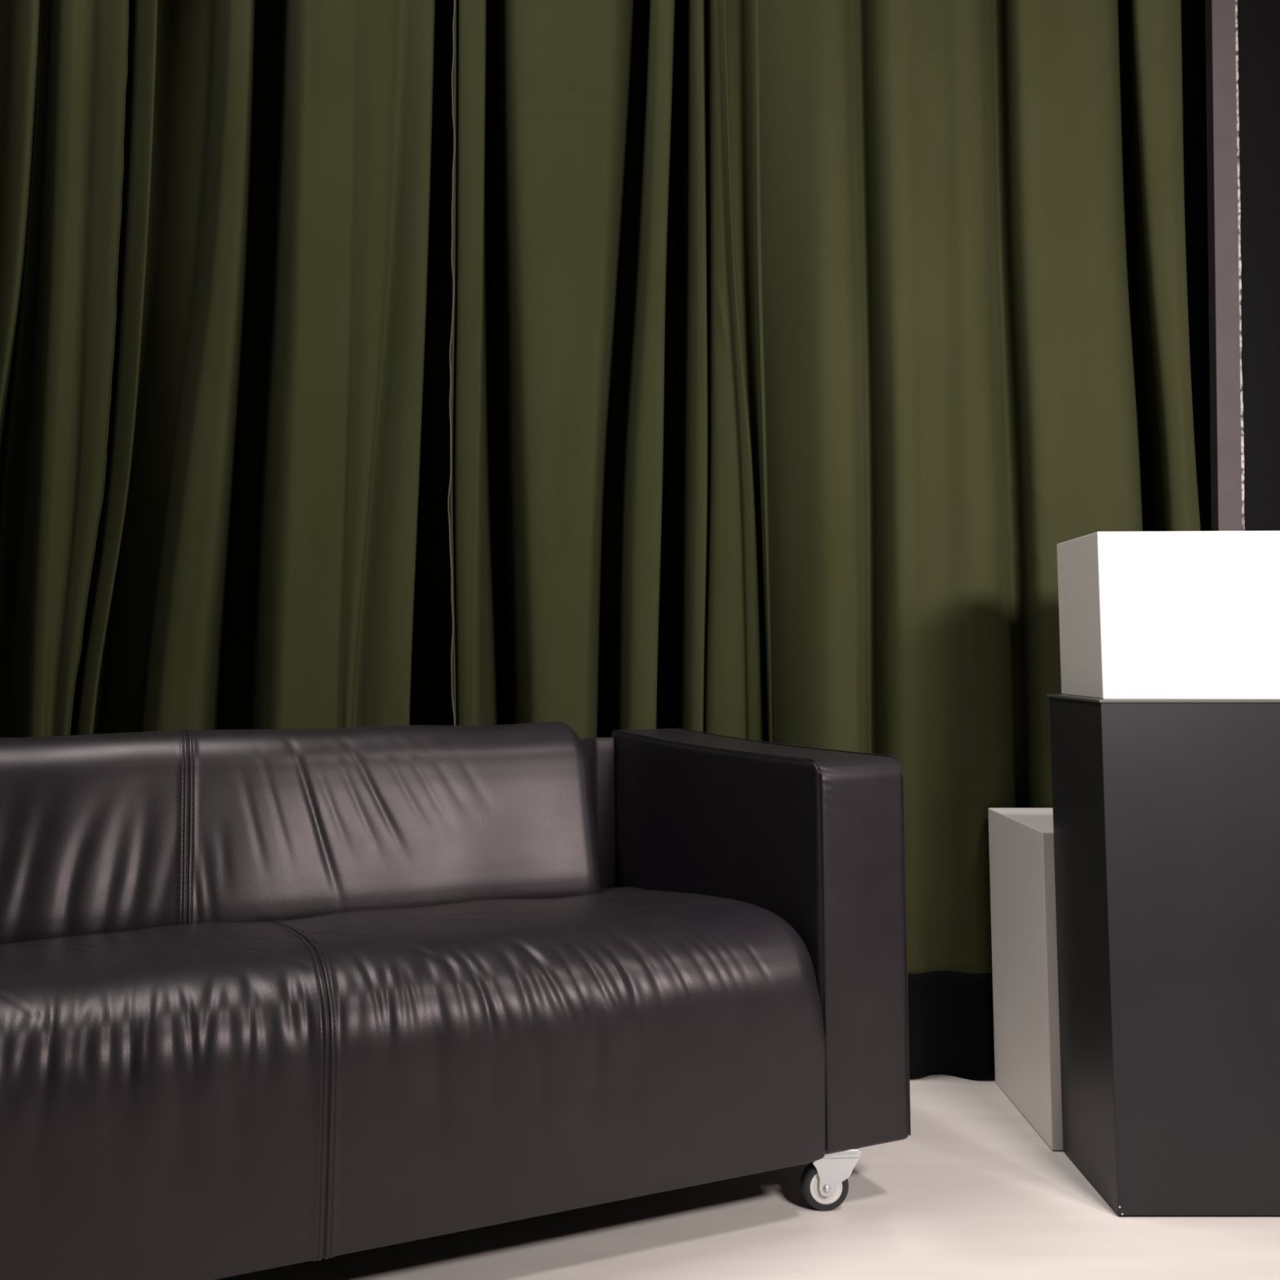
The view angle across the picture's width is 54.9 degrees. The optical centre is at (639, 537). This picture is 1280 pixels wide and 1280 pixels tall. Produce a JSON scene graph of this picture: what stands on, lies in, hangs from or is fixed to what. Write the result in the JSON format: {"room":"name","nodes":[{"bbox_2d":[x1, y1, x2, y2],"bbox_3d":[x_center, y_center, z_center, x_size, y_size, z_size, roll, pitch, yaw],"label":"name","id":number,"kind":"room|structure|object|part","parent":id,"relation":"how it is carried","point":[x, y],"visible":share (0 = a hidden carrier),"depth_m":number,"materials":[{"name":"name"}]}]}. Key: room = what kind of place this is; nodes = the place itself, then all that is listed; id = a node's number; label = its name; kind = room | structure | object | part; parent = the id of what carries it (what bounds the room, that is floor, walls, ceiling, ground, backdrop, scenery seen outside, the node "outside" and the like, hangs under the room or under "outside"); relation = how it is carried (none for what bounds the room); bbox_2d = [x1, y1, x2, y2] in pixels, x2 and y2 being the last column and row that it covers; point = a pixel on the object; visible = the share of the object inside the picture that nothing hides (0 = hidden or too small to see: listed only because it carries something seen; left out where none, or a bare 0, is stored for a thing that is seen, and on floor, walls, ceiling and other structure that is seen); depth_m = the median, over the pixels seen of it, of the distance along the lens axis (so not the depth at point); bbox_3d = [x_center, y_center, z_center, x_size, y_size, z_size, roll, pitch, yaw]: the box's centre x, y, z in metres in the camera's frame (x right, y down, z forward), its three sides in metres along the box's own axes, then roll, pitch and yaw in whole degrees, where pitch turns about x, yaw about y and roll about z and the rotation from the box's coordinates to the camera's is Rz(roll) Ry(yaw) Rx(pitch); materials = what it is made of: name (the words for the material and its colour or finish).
{"room":"studio","nodes":[
{"label":"studio","id":0,"kind":"room"},
{"bbox_2d":[88,0,453,592],"bbox_3d":[-0.200,-1.195,3.566,6.800,4.800,0.120,0,-5,0],"label":"wall","id":1,"kind":"structure","parent":0,"point":[129,0],"depth_m":3.44,"materials":[{"name":"black paint"}]},
{"bbox_2d":[1204,0,1244,531],"bbox_3d":[1.460,-0.437,3.072,0.163,3.200,0.043,0,-5,0],"label":"trim","id":2,"kind":"structure","parent":1,"relation":"attached to","point":[1223,152],"depth_m":3.08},
{"bbox_2d":[1181,0,1279,531],"bbox_3d":[2.145,-0.420,3.263,1.510,3.200,0.339,0,-5,0],"label":"wall panel","id":3,"kind":"object","parent":1,"relation":"attached to","point":[1258,20],"visible":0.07,"depth_m":3.14,"materials":[{"name":"black"}]},
{"bbox_2d":[214,1073,1279,1279],"bbox_3d":[-0.200,0.943,0.364,6.800,0.050,6.100,0,-5,0],"label":"floor","id":4,"kind":"structure","parent":0,"point":[975,1191],"depth_m":1.87,"materials":[{"name":"plastic"}]},
{"bbox_2d":[0,721,911,1279],"bbox_3d":[-0.560,0.704,2.037,1.806,0.736,0.902,2,-6,-24],"label":"sofa","id":5,"kind":"object","parent":4,"relation":"on","point":[269,998],"visible":1,"depth_m":1.86,"materials":[{"name":"black leather"}]},
{"bbox_3d":[-0.681,0.683,2.313,1.466,0.643,0.304,2,-6,-24],"label":"backrest","id":6,"kind":"part","parent":5,"relation":"part of","materials":[{"name":"black leather"}]},
{"bbox_3d":[-0.544,0.790,1.993,1.466,0.371,0.824,2,-6,-24],"label":"seat","id":7,"kind":"part","parent":5,"relation":"part of","materials":[{"name":"black leather"}]},
{"bbox_3d":[0.186,0.703,2.376,0.168,0.611,0.877,2,-6,-24],"label":"armrest","id":8,"kind":"part","parent":5,"relation":"part of","materials":[{"name":"black leather"}]},
{"bbox_3d":[0.320,0.975,1.966,0.048,0.014,0.048,0,-5,-4],"label":"mounting plate","id":9,"kind":"part","parent":5,"relation":"part of","materials":[{"name":"silver metal"}]},
{"bbox_2d":[987,808,1062,1150],"bbox_3d":[0.839,0.826,2.380,0.220,0.553,0.352,0,-5,0],"label":"plinth","id":10,"kind":"object","parent":4,"relation":"on","point":[1024,966],"visible":0.5,"depth_m":2.33,"materials":[{"name":"paint"}]},
{"bbox_2d":[1046,693,1279,1217],"bbox_3d":[0.927,0.675,2.087,0.367,0.803,0.259,0,-5,0],"label":"plinth","id":11,"kind":"object","parent":4,"relation":"on","point":[1166,812],"visible":0.9,"depth_m":1.97,"materials":[{"name":"black paint"}]},
{"bbox_3d":[0.927,0.277,2.124,0.367,0.005,0.259,0,-5,0],"label":"lid","id":12,"kind":"part","parent":11,"relation":"part of","materials":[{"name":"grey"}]},
{"bbox_2d":[1057,530,1279,699],"bbox_3d":[0.913,0.138,2.138,0.300,0.276,0.238,0,-5,3],"label":"box","id":13,"kind":"object","parent":11,"relation":"on","point":[1143,615],"visible":1,"depth_m":2.02,"materials":[{"name":"paint"}]},
{"bbox_3d":[-0.200,-3.891,0.814,6.800,0.060,6.100,0,-5,0],"label":"ceiling","id":14,"kind":"structure","parent":0,"visible":0},
{"bbox_3d":[-0.700,-2.883,3.251,4.400,1.496,0.760,0,-5,0],"label":"rail","id":15,"kind":"object","parent":14,"relation":"hanging from","visible":0},
{"bbox_2d":[0,0,128,737],"bbox_3d":[-1.965,-0.480,3.170,1.393,3.296,0.411,0,-5,0],"label":"curtain","id":16,"kind":"object","parent":15,"relation":"hanging from","point":[64,64],"visible":0.74,"depth_m":3.04,"materials":[{"name":"green fabric"}]},
{"bbox_2d":[70,0,453,735],"bbox_3d":[-0.985,-0.478,3.192,1.005,3.296,0.434,0,-5,0],"label":"curtain","id":17,"kind":"object","parent":15,"relation":"hanging from","point":[273,548],"visible":0.63,"depth_m":3.05,"materials":[{"name":"green fabric"}]},
{"bbox_2d":[448,0,707,738],"bbox_3d":[-0.154,-0.479,3.180,0.637,3.296,0.397,0,-5,0],"label":"curtain","id":18,"kind":"object","parent":15,"relation":"hanging from","point":[578,491],"visible":0.62,"depth_m":3.04,"materials":[{"name":"green fabric"}]},
{"bbox_2d":[702,0,1200,1079],"bbox_3d":[0.668,-0.510,2.853,1.153,3.296,0.364,-1,-5,12],"label":"curtain","id":19,"kind":"object","parent":15,"relation":"hanging from","point":[948,348],"visible":0.59,"depth_m":2.72,"materials":[{"name":"green fabric"}]}
]}

